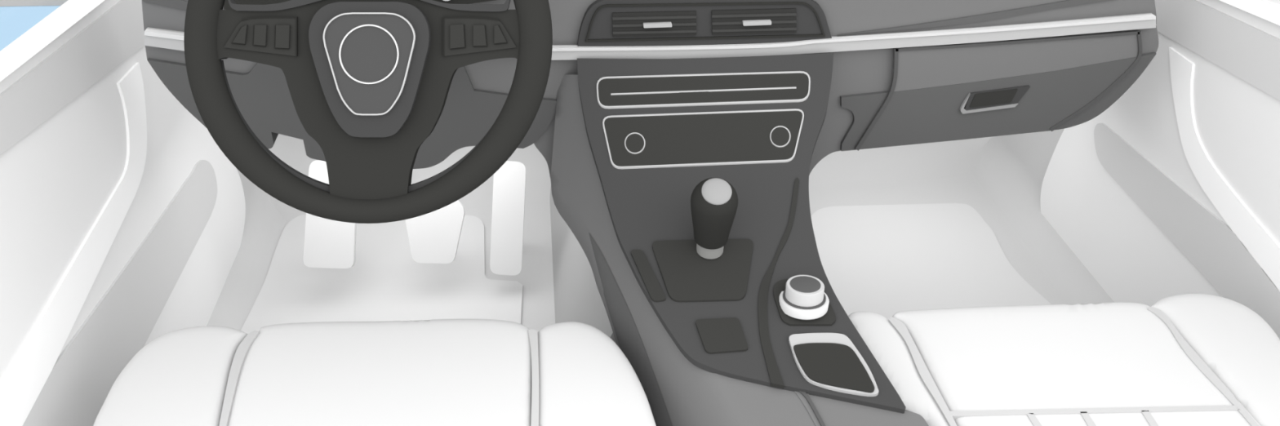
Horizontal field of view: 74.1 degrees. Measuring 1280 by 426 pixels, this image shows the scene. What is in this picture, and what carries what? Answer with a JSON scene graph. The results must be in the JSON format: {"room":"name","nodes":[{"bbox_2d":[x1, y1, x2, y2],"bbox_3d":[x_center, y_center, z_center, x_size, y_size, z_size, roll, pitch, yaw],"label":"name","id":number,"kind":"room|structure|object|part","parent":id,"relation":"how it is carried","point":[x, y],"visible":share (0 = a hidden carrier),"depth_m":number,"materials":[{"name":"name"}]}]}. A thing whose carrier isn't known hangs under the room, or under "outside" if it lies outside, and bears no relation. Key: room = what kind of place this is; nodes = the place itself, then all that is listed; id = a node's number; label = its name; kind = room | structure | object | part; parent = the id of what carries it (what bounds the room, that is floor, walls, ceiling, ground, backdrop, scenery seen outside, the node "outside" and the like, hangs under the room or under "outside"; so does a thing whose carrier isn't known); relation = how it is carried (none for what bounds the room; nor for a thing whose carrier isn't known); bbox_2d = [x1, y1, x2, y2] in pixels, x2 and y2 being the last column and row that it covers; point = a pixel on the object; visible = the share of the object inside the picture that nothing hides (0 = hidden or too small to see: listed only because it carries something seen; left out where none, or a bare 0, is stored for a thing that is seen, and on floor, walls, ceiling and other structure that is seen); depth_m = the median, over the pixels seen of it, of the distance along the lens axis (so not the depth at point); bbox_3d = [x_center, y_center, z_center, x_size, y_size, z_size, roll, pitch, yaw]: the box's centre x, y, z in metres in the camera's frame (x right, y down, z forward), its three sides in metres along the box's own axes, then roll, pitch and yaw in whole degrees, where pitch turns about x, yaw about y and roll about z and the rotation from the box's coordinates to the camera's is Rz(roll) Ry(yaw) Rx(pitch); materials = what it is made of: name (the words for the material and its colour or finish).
{"room":"vehicle interior","nodes":[
{"label":"vehicle interior","id":0,"kind":"room"},
{"bbox_2d":[206,168,286,330],"bbox_3d":[-0.736,0.243,1.178,0.100,0.400,1.450,-4,37,-5],"label":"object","id":1,"kind":"structure","parent":0,"point":[264,225],"depth_m":1.70,"materials":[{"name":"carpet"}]},
{"bbox_2d":[0,0,245,425],"bbox_3d":[-0.783,-0.002,1.173,0.071,0.748,0.963,-4,37,-5],"label":"door","id":2,"kind":"structure","parent":1,"relation":"in","point":[122,215],"depth_m":1.18,"materials":[{"name":"white plastic"}]},
{"bbox_3d":[-0.750,0.045,1.108,0.008,0.197,0.689,-4,37,-5],"label":"pull trim","id":3,"kind":"part","parent":2,"relation":"part of","materials":[{"name":"white plastic"}]},
{"bbox_2d":[303,160,356,268],"bbox_3d":[-0.573,0.029,1.598,0.092,0.248,0.143,2,37,3],"label":"clutch pedal","id":4,"kind":"object","parent":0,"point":[328,243],"visible":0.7,"depth_m":1.57,"materials":[{"name":"white"}]},
{"bbox_2d":[267,133,991,220],"bbox_3d":[-0.004,-0.272,1.818,1.750,0.460,0.180,-4,37,-5],"label":"wall","id":5,"kind":"structure","parent":0,"point":[962,157],"depth_m":1.95,"materials":[{"name":"carpet"}]},
{"bbox_2d":[262,176,1071,331],"bbox_3d":[0.071,0.339,1.425,1.750,0.050,1.550,-4,37,-5],"label":"floor","id":6,"kind":"structure","parent":0,"point":[535,276],"depth_m":1.80,"materials":[{"name":"carpet"}]},
{"bbox_2d":[93,319,656,425],"bbox_3d":[-0.306,0.388,1.061,0.668,0.308,0.456,-4,37,-5],"label":"seat","id":7,"kind":"object","parent":6,"relation":"on","point":[433,372],"visible":1,"depth_m":1.05,"materials":[{"name":"white leather"}]},
{"bbox_2d":[227,319,532,425],"bbox_3d":[-0.312,0.299,1.056,0.369,0.157,0.344,-4,37,-5],"label":"cushion","id":8,"kind":"object","parent":7,"relation":"on","point":[433,372],"depth_m":1.05,"materials":[{"name":"white leather"}]},
{"bbox_2d":[240,214,523,333],"bbox_3d":[-0.488,0.138,1.648,0.517,0.005,0.493,-4,37,-5],"label":"floor mat","id":9,"kind":"object","parent":6,"relation":"on","point":[384,282],"visible":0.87,"depth_m":1.64,"materials":[{"name":"carpet"}]},
{"bbox_2d":[404,200,464,263],"bbox_3d":[-0.387,0.042,1.636,0.112,0.183,0.146,-4,37,-5],"label":"brake pedal","id":10,"kind":"object","parent":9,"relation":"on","point":[433,237],"visible":0.72,"depth_m":1.58,"materials":[{"name":"white"}]},
{"bbox_2d":[489,160,525,275],"bbox_3d":[-0.250,0.019,1.626,0.071,0.231,0.162,-1,37,-1],"label":"accelerator pedal","id":11,"kind":"object","parent":6,"relation":"on","point":[509,180],"visible":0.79,"depth_m":1.59,"materials":[{"name":"white"}]},
{"bbox_2d":[550,53,928,425],"bbox_3d":[0.070,0.034,1.321,0.430,0.563,1.148,-4,37,-5],"label":"console","id":12,"kind":"object","parent":6,"relation":"on","point":[707,342],"depth_m":1.15,"materials":[{"name":"grey plastic"}]},
{"bbox_3d":[-0.007,-0.095,1.173,0.029,0.024,0.023,-4,37,-5],"label":"knob","id":13,"kind":"part","parent":12,"relation":"part of","materials":[{"name":"grey plastic"}]},
{"bbox_2d":[142,0,1158,176],"bbox_3d":[0.071,-0.190,1.213,1.467,0.425,0.446,-4,37,-5],"label":"dashboard","id":14,"kind":"object","parent":12,"relation":"attached to","point":[905,72],"visible":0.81,"depth_m":1.24,"materials":[{"name":"grey plastic"}]},
{"bbox_3d":[-0.393,-0.175,1.264,0.545,0.210,0.120,-4,37,-5],"label":"knee panel","id":15,"kind":"part","parent":14,"relation":"part of","materials":[{"name":"grey plastic"}]},
{"bbox_2d":[183,0,552,223],"bbox_3d":[-0.277,-0.171,0.878,0.372,0.341,0.170,-4,37,-5],"label":"steering wheel","id":16,"kind":"object","parent":14,"relation":"attached to","point":[369,81],"visible":1,"depth_m":0.88,"materials":[{"name":"grey"}]},
{"bbox_3d":[-0.384,-0.178,0.861,0.076,0.039,0.021,-4,37,-5],"label":"button panel","id":17,"kind":"part","parent":16,"relation":"part of","materials":[{"name":"grey plastic"}]},
{"bbox_3d":[-0.273,-0.216,0.868,0.280,0.032,0.019,-3,37,-4],"label":"spoke trim","id":18,"kind":"part","parent":16,"relation":"part of","materials":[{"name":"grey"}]},
{"bbox_3d":[-0.168,-0.185,0.881,0.076,0.038,0.021,-4,37,-5],"label":"button panel","id":19,"kind":"part","parent":16,"relation":"part of","materials":[{"name":"grey plastic"}]},
{"bbox_2d":[612,10,696,36],"bbox_3d":[0.021,-0.262,1.175,0.118,0.038,0.008,-4,37,-5],"label":"air vent","id":20,"kind":"object","parent":14,"relation":"attached to","point":[624,23],"depth_m":1.17,"materials":[{"name":"grey plastic"}]},
{"bbox_2d":[577,0,831,46],"bbox_3d":[0.094,-0.276,1.194,0.367,0.083,0.032,-4,37,-5],"label":"vent","id":21,"kind":"object","parent":14,"relation":"attached to","point":[600,23],"depth_m":1.18,"materials":[{"name":"grey plastic"}]},
{"bbox_2d":[711,8,796,35],"bbox_3d":[0.161,-0.269,1.190,0.124,0.039,0.008,-4,37,-5],"label":"air vent","id":22,"kind":"object","parent":14,"relation":"attached to","point":[725,21],"depth_m":1.19,"materials":[{"name":"grey plastic"}]},
{"bbox_3d":[0.554,-0.171,1.322,0.428,0.139,0.004,-4,37,-5],"label":"lid panel","id":23,"kind":"part","parent":14,"relation":"part of","materials":[{"name":"grey plastic"}]},
{"bbox_3d":[0.538,-0.230,1.403,0.491,0.144,0.200,-4,37,-5],"label":"passenger panel","id":24,"kind":"part","parent":14,"relation":"part of","materials":[{"name":"grey plastic"}]},
{"bbox_3d":[0.087,0.074,1.100,0.134,0.036,0.091,-4,37,-5],"label":"shifter plate","id":25,"kind":"part","parent":12,"relation":"part of","materials":[{"name":"grey plastic"}]},
{"bbox_3d":[0.093,-0.102,1.183,0.284,0.056,0.062,-4,37,-5],"label":"climate panel","id":26,"kind":"part","parent":12,"relation":"part of","materials":[{"name":"grey plastic"}]},
{"bbox_2d":[690,177,737,258],"bbox_3d":[0.093,0.007,1.077,0.059,0.118,0.059,-4,37,-5],"label":"lever","id":27,"kind":"object","parent":12,"relation":"on","point":[713,201],"visible":1,"depth_m":1.05,"materials":[{"name":"black metal"}]},
{"bbox_3d":[0.197,-0.106,1.191,0.030,0.024,0.024,-4,37,-5],"label":"knob","id":28,"kind":"part","parent":12,"relation":"part of","materials":[{"name":"grey plastic"}]},
{"bbox_3d":[0.207,0.105,1.067,0.062,0.040,0.062,-4,37,-5],"label":"control dial","id":29,"kind":"part","parent":12,"relation":"part of","materials":[{"name":"white plastic"}]},
{"bbox_3d":[0.207,0.114,1.075,0.071,0.022,0.071,-4,37,-5],"label":"dial plate","id":30,"kind":"part","parent":12,"relation":"part of","materials":[{"name":"grey plastic"}]},
{"bbox_2d":[788,333,878,396],"bbox_3d":[0.229,0.181,1.011,0.086,0.018,0.093,-4,37,-5],"label":"tray","id":31,"kind":"object","parent":12,"relation":"on","point":[820,364],"depth_m":1.01,"materials":[{"name":"grey plastic"}]},
{"bbox_2d":[810,203,1051,319],"bbox_3d":[0.510,0.131,1.659,0.583,0.005,0.495,-4,37,-5],"label":"floor mat","id":32,"kind":"object","parent":6,"relation":"on","point":[886,260],"visible":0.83,"depth_m":1.70,"materials":[{"name":"carpet"}]},
{"bbox_2d":[848,293,1279,425],"bbox_3d":[0.575,0.350,1.112,0.561,0.308,0.387,-4,37,-5],"label":"seat","id":33,"kind":"object","parent":6,"relation":"on","point":[1184,359],"visible":0.84,"depth_m":1.07,"materials":[{"name":"white leather"}]},
{"bbox_2d":[973,128,1114,304],"bbox_3d":[0.890,0.135,1.323,0.100,0.400,1.450,-4,37,-5],"label":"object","id":34,"kind":"structure","parent":0,"point":[1011,169],"depth_m":1.81,"materials":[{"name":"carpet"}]},
{"bbox_2d":[1040,0,1279,339],"bbox_3d":[0.913,0.039,1.229,0.052,0.690,1.010,-4,37,-5],"label":"door","id":35,"kind":"structure","parent":34,"relation":"in","point":[1173,188],"depth_m":1.35,"materials":[{"name":"white plastic"}]},
{"bbox_3d":[0.896,-0.013,1.226,0.008,0.229,0.558,-4,37,-5],"label":"pull trim","id":36,"kind":"part","parent":35,"relation":"part of","materials":[{"name":"white plastic"}]}
]}

